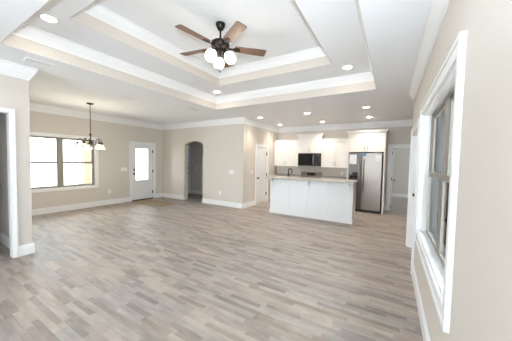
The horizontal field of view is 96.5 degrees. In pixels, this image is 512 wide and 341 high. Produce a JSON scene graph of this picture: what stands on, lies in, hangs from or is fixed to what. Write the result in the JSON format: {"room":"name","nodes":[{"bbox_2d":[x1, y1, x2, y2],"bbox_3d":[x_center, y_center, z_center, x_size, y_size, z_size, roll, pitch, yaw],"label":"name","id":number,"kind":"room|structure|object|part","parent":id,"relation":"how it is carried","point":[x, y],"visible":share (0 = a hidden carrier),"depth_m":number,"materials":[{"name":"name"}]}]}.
{"room":"living room","nodes":[
{"label":"living room","id":0,"kind":"room"},
{"bbox_2d":[0,113,8,236],"bbox_3d":[-4.684,-0.182,4.113,2.820,2.740,0.120,3,3,31],"label":"wall","id":1,"kind":"structure","parent":0,"point":[4,208],"depth_m":3.69,"materials":[{"name":"beige paint"}]},
{"bbox_2d":[0,232,9,248],"bbox_3d":[-4.745,1.110,4.109,2.820,0.154,0.018,3,3,31],"label":"baseboard","id":2,"kind":"structure","parent":1,"relation":"attached to","point":[4,240],"depth_m":3.70,"materials":[{"name":"white paint"}]},
{"bbox_2d":[0,74,32,245],"bbox_3d":[-4.720,-0.059,1.179,0.120,2.740,5.205,3,3,31],"label":"wall","id":3,"kind":"structure","parent":0,"point":[14,92],"depth_m":3.30,"materials":[{"name":"beige paint"}]},
{"bbox_2d":[0,107,18,257],"bbox_3d":[-3.751,0.208,2.806,0.148,2.108,1.115,3,3,31],"label":"door frame","id":4,"kind":"structure","parent":3,"relation":"in","point":[10,113],"depth_m":3.23,"materials":[{"name":"white paint"}]},
{"bbox_2d":[0,59,37,80],"bbox_3d":[-5.852,-1.391,1.858,3.020,0.180,5.285,3,3,31],"label":"trim","id":5,"kind":"structure","parent":3,"relation":"attached to","point":[7,68],"depth_m":3.19,"materials":[{"name":"white paint"}]},
{"bbox_2d":[30,111,162,208],"bbox_3d":[-5.698,-0.253,5.302,0.140,2.740,11.300,3,3,31],"label":"wall","id":6,"kind":"structure","parent":0,"point":[115,137],"depth_m":6.98,"materials":[{"name":"beige paint"}]},
{"bbox_2d":[30,132,98,192],"bbox_3d":[-5.215,-0.214,6.081,0.158,1.488,1.775,3,3,31],"label":"window","id":7,"kind":"structure","parent":6,"relation":"in","point":[59,138],"depth_m":6.12,"materials":[{"name":"white paint"}]},
{"bbox_3d":[-5.439,-0.510,5.729,0.020,0.668,0.722,3,3,31],"label":"sash","id":8,"kind":"part","parent":7,"relation":"part of","materials":[{"name":"glass"}]},
{"bbox_3d":[-5.431,0.102,5.742,0.020,0.668,0.722,3,3,31],"label":"sash","id":9,"kind":"part","parent":7,"relation":"part of","materials":[{"name":"white glass"}]},
{"bbox_3d":[-5.021,-0.531,6.432,0.020,0.668,0.722,3,3,31],"label":"sash","id":10,"kind":"part","parent":7,"relation":"part of","materials":[{"name":"white glass"}]},
{"bbox_3d":[-5.013,0.080,6.445,0.020,0.668,0.722,3,3,31],"label":"sash","id":11,"kind":"part","parent":7,"relation":"part of","materials":[{"name":"white glass"}]},
{"bbox_2d":[18,193,162,256],"bbox_3d":[-4.802,1.119,3.879,2.958,0.154,9.700,3,3,31],"label":"baseboard","id":12,"kind":"structure","parent":6,"relation":"attached to","point":[47,210],"depth_m":6.14,"materials":[{"name":"white paint"}]},
{"bbox_2d":[30,102,162,129],"bbox_3d":[-4.657,-1.573,6.740,0.080,0.180,4.495,3,3,31],"label":"trim","id":13,"kind":"structure","parent":6,"relation":"attached to","point":[33,106],"depth_m":6.52,"materials":[{"name":"white paint"}]},
{"bbox_2d":[129,141,155,201],"bbox_3d":[-4.029,0.021,8.086,0.190,2.025,0.974,3,3,31],"label":"door","id":14,"kind":"structure","parent":6,"relation":"in","point":[138,189],"depth_m":8.09,"materials":[{"name":"white paint"}]},
{"bbox_3d":[-4.011,-0.217,8.038,0.012,1.165,0.535,3,3,31],"label":"lite frame","id":15,"kind":"part","parent":14,"relation":"part of","materials":[{"name":"white glass"}]},
{"bbox_2d":[0,0,375,108],"bbox_3d":[-0.415,-1.580,3.280,3.628,0.292,3.734,3,3,31],"label":"trim","id":16,"kind":"structure","parent":0,"point":[11,40],"depth_m":4.05,"materials":[{"name":"beige paint"}]},
{"bbox_2d":[191,141,202,190],"bbox_3d":[-1.343,-0.323,9.018,3.530,2.740,0.100,3,3,31],"label":"wall","id":17,"kind":"structure","parent":0,"point":[196,147],"depth_m":9.65,"materials":[{"name":"beige paint"}]},
{"bbox_2d":[191,190,202,194],"bbox_3d":[-1.395,0.970,9.019,3.320,0.154,0.018,3,3,31],"label":"baseboard","id":18,"kind":"structure","parent":17,"relation":"attached to","point":[192,191],"depth_m":9.68,"materials":[{"name":"white paint"}]},
{"bbox_2d":[24,0,370,96],"bbox_3d":[-0.411,-1.756,3.273,3.629,0.060,3.735,3,3,31],"label":"ceiling","id":19,"kind":"structure","parent":0,"point":[335,24],"depth_m":3.11,"materials":[{"name":"white paint"}]},
{"bbox_2d":[38,13,59,23],"bbox_3d":[-2.358,-1.730,2.601,0.190,0.012,0.190,3,3,31],"label":"recessed light","id":20,"kind":"object","parent":19,"relation":"attached to","point":[46,17],"visible":1,"depth_m":2.60,"materials":[{"name":"white plastic"}]},
{"bbox_2d":[11,0,373,103],"bbox_3d":[-0.413,-1.653,3.277,3.619,0.145,3.725,3,3,31],"label":"trim","id":21,"kind":"structure","parent":19,"relation":"attached to","point":[25,31],"depth_m":4.03,"materials":[{"name":"white paint"}]},
{"bbox_2d":[342,65,353,69],"bbox_3d":[1.513,-1.703,3.774,0.190,0.012,0.190,3,3,31],"label":"recessed light","id":22,"kind":"object","parent":19,"relation":"attached to","point":[346,67],"visible":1,"depth_m":3.77,"materials":[{"name":"white"}]},
{"bbox_2d":[70,0,331,85],"bbox_3d":[-0.446,-1.864,3.127,2.338,0.286,2.634,3,3,31],"label":"trim","id":23,"kind":"structure","parent":0,"point":[81,17],"depth_m":3.78,"materials":[{"name":"beige paint"}]},
{"bbox_2d":[163,124,246,203],"bbox_3d":[-1.935,-0.286,7.870,3.705,2.740,0.160,3,3,31],"label":"wall","id":24,"kind":"structure","parent":0,"point":[224,146],"depth_m":7.49,"materials":[{"name":"beige paint"}]},
{"bbox_2d":[163,193,242,208],"bbox_3d":[-1.999,1.007,7.843,3.723,0.154,0.018,3,3,31],"label":"baseboard","id":25,"kind":"structure","parent":24,"relation":"attached to","point":[181,197],"depth_m":7.47,"materials":[{"name":"white paint"}]},
{"bbox_2d":[163,117,244,129],"bbox_3d":[-1.937,-1.559,7.692,3.785,0.180,0.080,3,3,31],"label":"trim","id":26,"kind":"structure","parent":24,"relation":"attached to","point":[239,120],"depth_m":7.51,"materials":[{"name":"white paint"}]},
{"bbox_2d":[95,0,320,69],"bbox_3d":[-0.443,-2.038,3.120,2.429,0.060,2.725,3,3,31],"label":"ceiling","id":27,"kind":"structure","parent":0,"point":[277,27],"depth_m":3.08,"materials":[{"name":"white paint"}]},
{"bbox_2d":[81,2,326,78],"bbox_3d":[-0.445,-1.937,3.124,2.329,0.140,2.625,3,3,31],"label":"trim","id":28,"kind":"structure","parent":27,"relation":"attached to","point":[96,10],"depth_m":3.78,"materials":[{"name":"white paint"}]},
{"bbox_2d":[175,21,265,71],"bbox_3d":[-0.524,-1.674,3.135,1.243,0.669,1.247,3,3,31],"label":"ceiling fan","id":29,"kind":"object","parent":27,"relation":"hanging from","point":[219,53],"visible":1,"depth_m":3.07,"materials":[{"name":"brown wood"}]},
{"bbox_3d":[-0.766,-1.686,2.818,0.139,0.035,0.445,3,3,40],"label":"blade","id":30,"kind":"part","parent":29,"relation":"part of","materials":[{"name":"brown wood"}]},
{"bbox_3d":[-0.883,-1.709,3.300,0.445,0.035,0.139,2,3,22],"label":"blade","id":31,"kind":"part","parent":29,"relation":"part of","materials":[{"name":"brown wood"}]},
{"bbox_3d":[-0.601,-1.537,3.042,0.152,0.167,0.158,3,3,31],"label":"lamp shade","id":32,"kind":"part","parent":29,"relation":"part of","materials":[{"name":"white glass"}]},
{"bbox_3d":[-0.534,-1.546,3.290,0.154,0.167,0.154,3,3,31],"label":"lamp shade","id":33,"kind":"part","parent":29,"relation":"part of","materials":[{"name":"white glass"}]},
{"bbox_3d":[-0.460,-1.711,3.561,0.139,0.035,0.445,1,2,4],"label":"blade","id":34,"kind":"part","parent":29,"relation":"part of","materials":[{"name":"brown wood"}]},
{"bbox_3d":[-0.352,-1.535,3.108,0.158,0.167,0.152,3,3,31],"label":"lamp shade","id":35,"kind":"part","parent":29,"relation":"part of","materials":[{"name":"white glass"}]},
{"bbox_3d":[-0.271,-1.675,2.780,0.139,0.035,0.445,0,3,-32],"label":"blade","id":36,"kind":"part","parent":29,"relation":"part of","materials":[{"name":"brown wood"}]},
{"bbox_3d":[-0.082,-1.690,3.239,0.445,0.035,0.139,1,2,-14],"label":"blade","id":37,"kind":"part","parent":29,"relation":"part of","materials":[{"name":"brown wood"}]},
{"bbox_2d":[0,193,422,340],"bbox_3d":[0.251,1.320,4.779,11.140,0.120,16.400,3,3,31],"label":"floor","id":38,"kind":"structure","parent":0,"point":[191,269],"depth_m":2.85,"materials":[{"name":"beige wood"}]},
{"bbox_2d":[132,199,175,206],"bbox_3d":[-3.388,1.065,7.530,1.480,0.009,0.700,3,3,31],"label":"entry rug","id":39,"kind":"object","parent":38,"relation":"on","point":[149,202],"visible":0.99,"depth_m":7.46,"materials":[{"name":"beige fabric"}]},
{"bbox_2d":[299,171,321,177],"bbox_3d":[1.804,0.596,7.910,0.752,1.085,0.729,3,3,31],"label":"range","id":40,"kind":"object","parent":38,"relation":"on","point":[303,173],"visible":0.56,"depth_m":8.12,"materials":[{"name":"silver glass"}]},
{"bbox_2d":[269,179,355,223],"bbox_3d":[1.456,0.738,6.128,2.196,0.974,0.740,3,3,31],"label":"kitchen island","id":41,"kind":"object","parent":38,"relation":"on","point":[327,201],"visible":0.8,"depth_m":5.84,"materials":[{"name":"white paint"}]},
{"bbox_2d":[266,176,357,183],"bbox_3d":[1.440,0.232,6.082,2.260,0.040,0.810,3,3,31],"label":"island countertop","id":42,"kind":"structure","parent":41,"relation":"on","point":[346,181],"depth_m":5.83,"materials":[{"name":"stone"}]},
{"bbox_3d":[1.477,1.171,6.196,2.196,0.104,0.585,3,3,31],"label":"moulding","id":43,"kind":"part","parent":41,"relation":"part of","materials":[{"name":"white paint"}]},
{"bbox_2d":[348,153,382,213],"bbox_3d":[3.318,0.355,6.952,0.876,1.744,0.762,3,3,31],"label":"refrigerator","id":44,"kind":"object","parent":38,"relation":"on","point":[366,168],"visible":0.84,"depth_m":6.64,"materials":[{"name":"silver metal"}]},
{"bbox_3d":[2.956,0.311,6.835,0.369,1.660,0.060,3,3,31],"label":"freezer door","id":45,"kind":"part","parent":44,"relation":"part of","materials":[{"name":"silver metal"}]},
{"bbox_3d":[3.052,0.143,6.703,0.026,0.959,0.075,3,3,31],"label":"handle","id":46,"kind":"part","parent":44,"relation":"part of","materials":[{"name":"silver metal"}]},
{"bbox_3d":[3.129,0.147,6.657,0.026,0.959,0.075,3,3,31],"label":"handle","id":47,"kind":"part","parent":44,"relation":"part of","materials":[{"name":"silver metal"}]},
{"bbox_3d":[3.336,0.328,6.610,0.499,1.660,0.060,3,3,31],"label":"door","id":48,"kind":"part","parent":44,"relation":"part of","materials":[{"name":"silver metal"}]},
{"bbox_2d":[346,129,388,213],"bbox_3d":[3.367,0.022,6.979,1.110,2.409,0.704,3,3,31],"label":"tall cabinet","id":49,"kind":"object","parent":38,"relation":"on","point":[361,141],"visible":0.98,"depth_m":6.65,"materials":[{"name":"white paint"}]},
{"bbox_3d":[2.954,0.320,7.253,0.035,1.774,0.667,3,3,31],"label":"panel","id":50,"kind":"part","parent":49,"relation":"part of","materials":[{"name":"white paint"}]},
{"bbox_3d":[3.013,-0.819,6.808,0.494,0.534,0.020,3,3,31],"label":"cabinet door","id":51,"kind":"part","parent":49,"relation":"part of","materials":[{"name":"white paint"}]},
{"bbox_3d":[3.390,-1.138,6.930,1.110,0.085,0.703,3,3,31],"label":"crown moulding","id":52,"kind":"part","parent":49,"relation":"part of","materials":[{"name":"white paint"}]},
{"bbox_3d":[3.441,-0.800,6.554,0.494,0.534,0.020,3,3,31],"label":"cabinet door","id":53,"kind":"part","parent":49,"relation":"part of","materials":[{"name":"white paint"}]},
{"bbox_3d":[3.782,0.358,6.763,0.040,1.774,0.667,3,3,31],"label":"panel","id":54,"kind":"part","parent":49,"relation":"part of","materials":[{"name":"white paint"}]},
{"bbox_3d":[1.075,0.685,8.394,0.970,0.874,0.648,3,3,31],"label":"base cabinet","id":55,"kind":"object","parent":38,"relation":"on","visible":0},
{"bbox_2d":[274,173,300,176],"bbox_3d":[1.084,0.192,8.380,0.992,0.108,0.638,3,3,31],"label":"countertop","id":56,"kind":"structure","parent":55,"relation":"on","point":[278,174],"depth_m":8.65,"materials":[{"name":"stone"}]},
{"bbox_3d":[2.542,0.751,7.524,0.903,0.874,0.648,3,3,31],"label":"base cabinet","id":57,"kind":"object","parent":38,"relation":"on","visible":0},
{"bbox_2d":[322,176,346,178],"bbox_3d":[2.552,0.259,7.509,0.912,0.108,0.638,3,3,31],"label":"countertop","id":58,"kind":"structure","parent":57,"relation":"on","point":[330,177],"depth_m":7.73,"materials":[{"name":"stone"}]},
{"bbox_2d":[0,0,430,127],"bbox_3d":[-1.576,-1.499,3.348,9.240,0.080,12.220,3,3,31],"label":"ceiling","id":59,"kind":"structure","parent":0,"point":[394,29],"depth_m":4.32,"materials":[{"name":"white paint"}]},
{"bbox_2d":[24,57,56,67],"bbox_3d":[-2.937,-1.470,3.116,0.130,0.012,0.310,3,3,31],"label":"ceiling vent","id":60,"kind":"object","parent":59,"relation":"in","point":[26,58],"visible":1,"depth_m":3.10,"materials":[{"name":"white metal"}]},
{"bbox_2d":[73,102,105,149],"bbox_3d":[-3.935,-1.056,5.452,0.651,1.076,0.633,3,3,31],"label":"chandelier","id":61,"kind":"object","parent":59,"relation":"hanging from","point":[100,145],"visible":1,"depth_m":5.39,"materials":[{"name":"white glass"}]},
{"bbox_3d":[-4.179,-0.575,5.346,0.176,0.114,0.176,3,3,31],"label":"lamp shade","id":62,"kind":"part","parent":61,"relation":"part of","materials":[{"name":"white glass"}]},
{"bbox_3d":[-3.921,-0.564,5.205,0.176,0.114,0.176,3,3,31],"label":"lamp shade","id":63,"kind":"part","parent":61,"relation":"part of","materials":[{"name":"white glass"}]},
{"bbox_3d":[-3.708,-0.568,5.407,0.176,0.114,0.176,3,3,31],"label":"lamp shade","id":64,"kind":"part","parent":61,"relation":"part of","materials":[{"name":"white glass"}]},
{"bbox_2d":[245,125,277,202],"bbox_3d":[0.205,-0.247,7.965,0.120,2.740,2.230,3,3,31],"label":"wall","id":65,"kind":"structure","parent":0,"point":[255,135],"depth_m":7.41,"materials":[{"name":"beige paint"}]},
{"bbox_2d":[242,197,269,208],"bbox_3d":[0.043,1.056,7.655,0.018,0.154,1.778,3,3,31],"label":"baseboard","id":66,"kind":"structure","parent":65,"relation":"attached to","point":[251,203],"depth_m":7.22,"materials":[{"name":"white paint"}]},
{"bbox_2d":[244,117,278,132],"bbox_3d":[0.261,-1.518,7.766,0.080,0.180,2.450,3,3,31],"label":"trim","id":67,"kind":"structure","parent":65,"relation":"attached to","point":[248,121],"depth_m":7.55,"materials":[{"name":"white paint"}]},
{"bbox_2d":[255,144,268,204],"bbox_3d":[0.172,0.118,7.880,0.178,2.017,0.883,3,3,31],"label":"door","id":68,"kind":"structure","parent":65,"relation":"in","point":[262,151],"depth_m":7.88,"materials":[{"name":"white paint"}]},
{"bbox_2d":[277,126,412,209],"bbox_3d":[3.498,-0.157,7.389,8.535,2.740,0.140,3,3,31],"label":"wall","id":69,"kind":"structure","parent":0,"point":[397,135],"depth_m":7.70,"materials":[{"name":"beige paint"}]},
{"bbox_2d":[274,139,298,165],"bbox_3d":[1.166,-0.644,8.466,0.950,0.960,0.364,3,3,31],"label":"upper cabinet","id":70,"kind":"object","parent":69,"relation":"attached to","point":[285,151],"visible":0.94,"depth_m":8.34,"materials":[{"name":"white paint"}]},
{"bbox_3d":[0.893,-0.624,8.470,0.469,0.899,0.020,3,3,31],"label":"cabinet door","id":71,"kind":"part","parent":70,"relation":"part of","materials":[{"name":"white paint"}]},
{"bbox_3d":[1.299,-0.605,8.229,0.469,0.899,0.020,3,3,31],"label":"cabinet door","id":72,"kind":"part","parent":70,"relation":"part of","materials":[{"name":"white paint"}]},
{"bbox_2d":[297,133,325,152],"bbox_3d":[1.922,-0.927,7.990,0.917,0.655,0.394,3,3,31],"label":"upper cabinet","id":73,"kind":"object","parent":69,"relation":"attached to","point":[307,143],"visible":0.99,"depth_m":7.84,"materials":[{"name":"white paint"}]},
{"bbox_3d":[1.671,-0.884,7.964,0.398,0.554,0.020,3,3,31],"label":"cabinet door","id":74,"kind":"part","parent":73,"relation":"part of","materials":[{"name":"white paint"}]},
{"bbox_2d":[298,153,320,165],"bbox_3d":[1.889,-0.378,7.976,0.767,0.437,0.478,3,3,31],"label":"microwave","id":75,"kind":"object","parent":73,"relation":"attached to","point":[304,159],"visible":0.98,"depth_m":7.82,"materials":[{"name":"black plastic"}]},
{"bbox_3d":[1.726,-0.379,7.892,0.572,0.400,0.024,3,3,31],"label":"door","id":76,"kind":"part","parent":75,"relation":"part of","materials":[{"name":"black glass"}]},
{"bbox_3d":[2.059,-0.364,7.695,0.187,0.400,0.022,3,3,31],"label":"control panel","id":77,"kind":"part","parent":75,"relation":"part of","materials":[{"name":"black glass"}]},
{"bbox_3d":[1.928,-1.212,7.978,0.917,0.085,0.393,3,3,31],"label":"crown moulding","id":78,"kind":"part","parent":73,"relation":"part of","materials":[{"name":"white paint"}]},
{"bbox_3d":[2.017,-0.869,7.760,0.398,0.554,0.020,3,3,31],"label":"cabinet door","id":79,"kind":"part","parent":73,"relation":"part of","materials":[{"name":"white paint"}]},
{"bbox_2d":[321,138,347,167],"bbox_3d":[2.645,-0.578,7.588,0.867,0.960,0.364,3,3,31],"label":"upper cabinet","id":80,"kind":"object","parent":69,"relation":"attached to","point":[334,153],"visible":0.91,"depth_m":7.46,"materials":[{"name":"white paint"}]},
{"bbox_3d":[2.390,-0.556,7.582,0.428,0.899,0.020,3,3,31],"label":"cabinet door","id":81,"kind":"part","parent":80,"relation":"part of","materials":[{"name":"white paint"}]},
{"bbox_3d":[2.664,-1.035,7.584,0.867,0.045,0.328,3,3,31],"label":"crown moulding","id":82,"kind":"part","parent":80,"relation":"part of","materials":[{"name":"white paint"}]},
{"bbox_3d":[2.761,-0.539,7.362,0.428,0.899,0.020,3,3,31],"label":"cabinet door","id":83,"kind":"part","parent":80,"relation":"part of","materials":[{"name":"white paint"}]},
{"bbox_2d":[278,119,412,132],"bbox_3d":[3.060,-1.450,7.482,5.185,0.180,0.080,3,3,31],"label":"trim","id":84,"kind":"structure","parent":69,"relation":"attached to","point":[396,123],"depth_m":7.46,"materials":[{"name":"white paint"}]},
{"bbox_2d":[385,144,409,210],"bbox_3d":[4.683,0.232,7.145,1.003,2.031,0.968,3,3,31],"label":"door","id":85,"kind":"structure","parent":69,"relation":"in","point":[390,150],"depth_m":6.97,"materials":[{"name":"white paint"}]},
{"bbox_2d":[390,148,409,193],"bbox_3d":[6.948,-0.179,9.538,4.600,2.740,0.100,3,3,31],"label":"wall","id":86,"kind":"structure","parent":0,"point":[401,159],"depth_m":9.88,"materials":[{"name":"beige paint"}]},
{"bbox_2d":[392,193,407,197],"bbox_3d":[6.892,1.113,9.542,4.600,0.154,0.018,3,3,31],"label":"baseboard","id":87,"kind":"structure","parent":86,"relation":"attached to","point":[393,194],"depth_m":9.92,"materials":[{"name":"white paint"}]},
{"bbox_2d":[409,0,511,340],"bbox_3d":[0.556,0.087,0.213,0.150,2.740,8.930,3,3,31],"label":"wall","id":88,"kind":"structure","parent":0,"point":[481,302],"depth_m":0.88,"materials":[{"name":"beige paint"}]},
{"bbox_2d":[406,118,419,273],"bbox_3d":[2.458,0.339,3.466,0.178,2.039,1.279,3,3,31],"label":"door","id":89,"kind":"structure","parent":88,"relation":"in","point":[410,240],"depth_m":3.93,"materials":[{"name":"white paint"}]},
{"bbox_2d":[411,264,430,340],"bbox_3d":[0.915,1.395,0.050,1.071,0.154,8.948,3,3,31],"label":"baseboard","id":90,"kind":"structure","parent":88,"relation":"attached to","point":[424,328],"depth_m":2.14,"materials":[{"name":"white paint"}]},
{"bbox_2d":[409,0,449,101],"bbox_3d":[0.955,-1.175,-0.016,1.133,0.180,9.010,3,3,31],"label":"trim","id":91,"kind":"structure","parent":88,"relation":"attached to","point":[438,8],"depth_m":2.15,"materials":[{"name":"white paint"}]},
{"bbox_2d":[414,30,466,333],"bbox_3d":[1.559,0.059,1.949,0.158,1.563,1.873,3,3,31],"label":"window","id":92,"kind":"structure","parent":88,"relation":"in","point":[440,125],"depth_m":1.87,"materials":[{"name":"white paint"}]},
{"bbox_3d":[1.794,0.361,2.309,0.020,0.681,0.747,3,3,31],"label":"sash","id":93,"kind":"part","parent":92,"relation":"part of","materials":[{"name":"beige plastic"}]},
{"bbox_3d":[1.794,0.374,2.310,0.004,0.603,0.695,3,3,31],"label":"pane","id":94,"kind":"part","parent":92,"relation":"part of","materials":[{"name":"clear glass"}]},
{"bbox_3d":[1.827,-0.262,2.271,0.020,0.681,0.747,3,3,31],"label":"sash","id":95,"kind":"part","parent":92,"relation":"part of","materials":[{"name":"beige plastic"}]},
{"bbox_3d":[1.827,-0.275,2.270,0.004,0.603,0.695,3,3,31],"label":"pane","id":96,"kind":"part","parent":92,"relation":"part of","materials":[{"name":"clear glass"}]},
{"bbox_3d":[1.601,0.061,1.924,0.050,1.350,1.660,3,3,31],"label":"frame","id":97,"kind":"part","parent":92,"relation":"part of","materials":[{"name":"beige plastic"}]},
{"bbox_3d":[1.363,0.383,1.585,0.020,0.681,0.747,3,3,31],"label":"sash","id":98,"kind":"part","parent":92,"relation":"part of","materials":[{"name":"beige plastic"}]},
{"bbox_3d":[1.363,0.396,1.586,0.004,0.603,0.695,3,3,31],"label":"pane","id":99,"kind":"part","parent":92,"relation":"part of","materials":[{"name":"clear glass"}]},
{"bbox_3d":[1.396,-0.240,1.546,0.020,0.681,0.747,3,3,31],"label":"sash","id":100,"kind":"part","parent":92,"relation":"part of","materials":[{"name":"beige plastic"}]},
{"bbox_3d":[1.397,-0.253,1.546,0.004,0.603,0.695,3,3,31],"label":"pane","id":101,"kind":"part","parent":92,"relation":"part of","materials":[{"name":"clear glass"}]},
{"bbox_3d":[-3.130,-0.372,9.346,0.100,2.740,1.160,3,3,31],"label":"wall","id":102,"kind":"structure","parent":0,"visible":0},
{"bbox_2d":[188,146,190,193],"bbox_3d":[-3.029,-0.011,9.366,0.080,2.022,0.963,3,3,31],"label":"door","id":103,"kind":"structure","parent":102,"relation":"in","point":[189,147],"depth_m":9.73,"materials":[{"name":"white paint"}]},
{"label":"outside","id":104,"kind":"structure","parent":0,"visible":0},
{"bbox_2d":[31,164,146,186],"bbox_3d":[-24.029,0.111,25.934,52.260,0.140,100.000,3,3,31],"label":"ground","id":105,"kind":"structure","parent":104,"point":[41,175],"depth_m":21.46,"materials":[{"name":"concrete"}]},
{"bbox_2d":[76,141,91,183],"bbox_3d":[-6.133,-0.385,8.245,0.480,3.059,0.460,3,3,31],"label":"porch column","id":106,"kind":"structure","parent":105,"relation":"on","point":[86,168],"depth_m":8.16,"materials":[{"name":"beige paint"}]}
]}

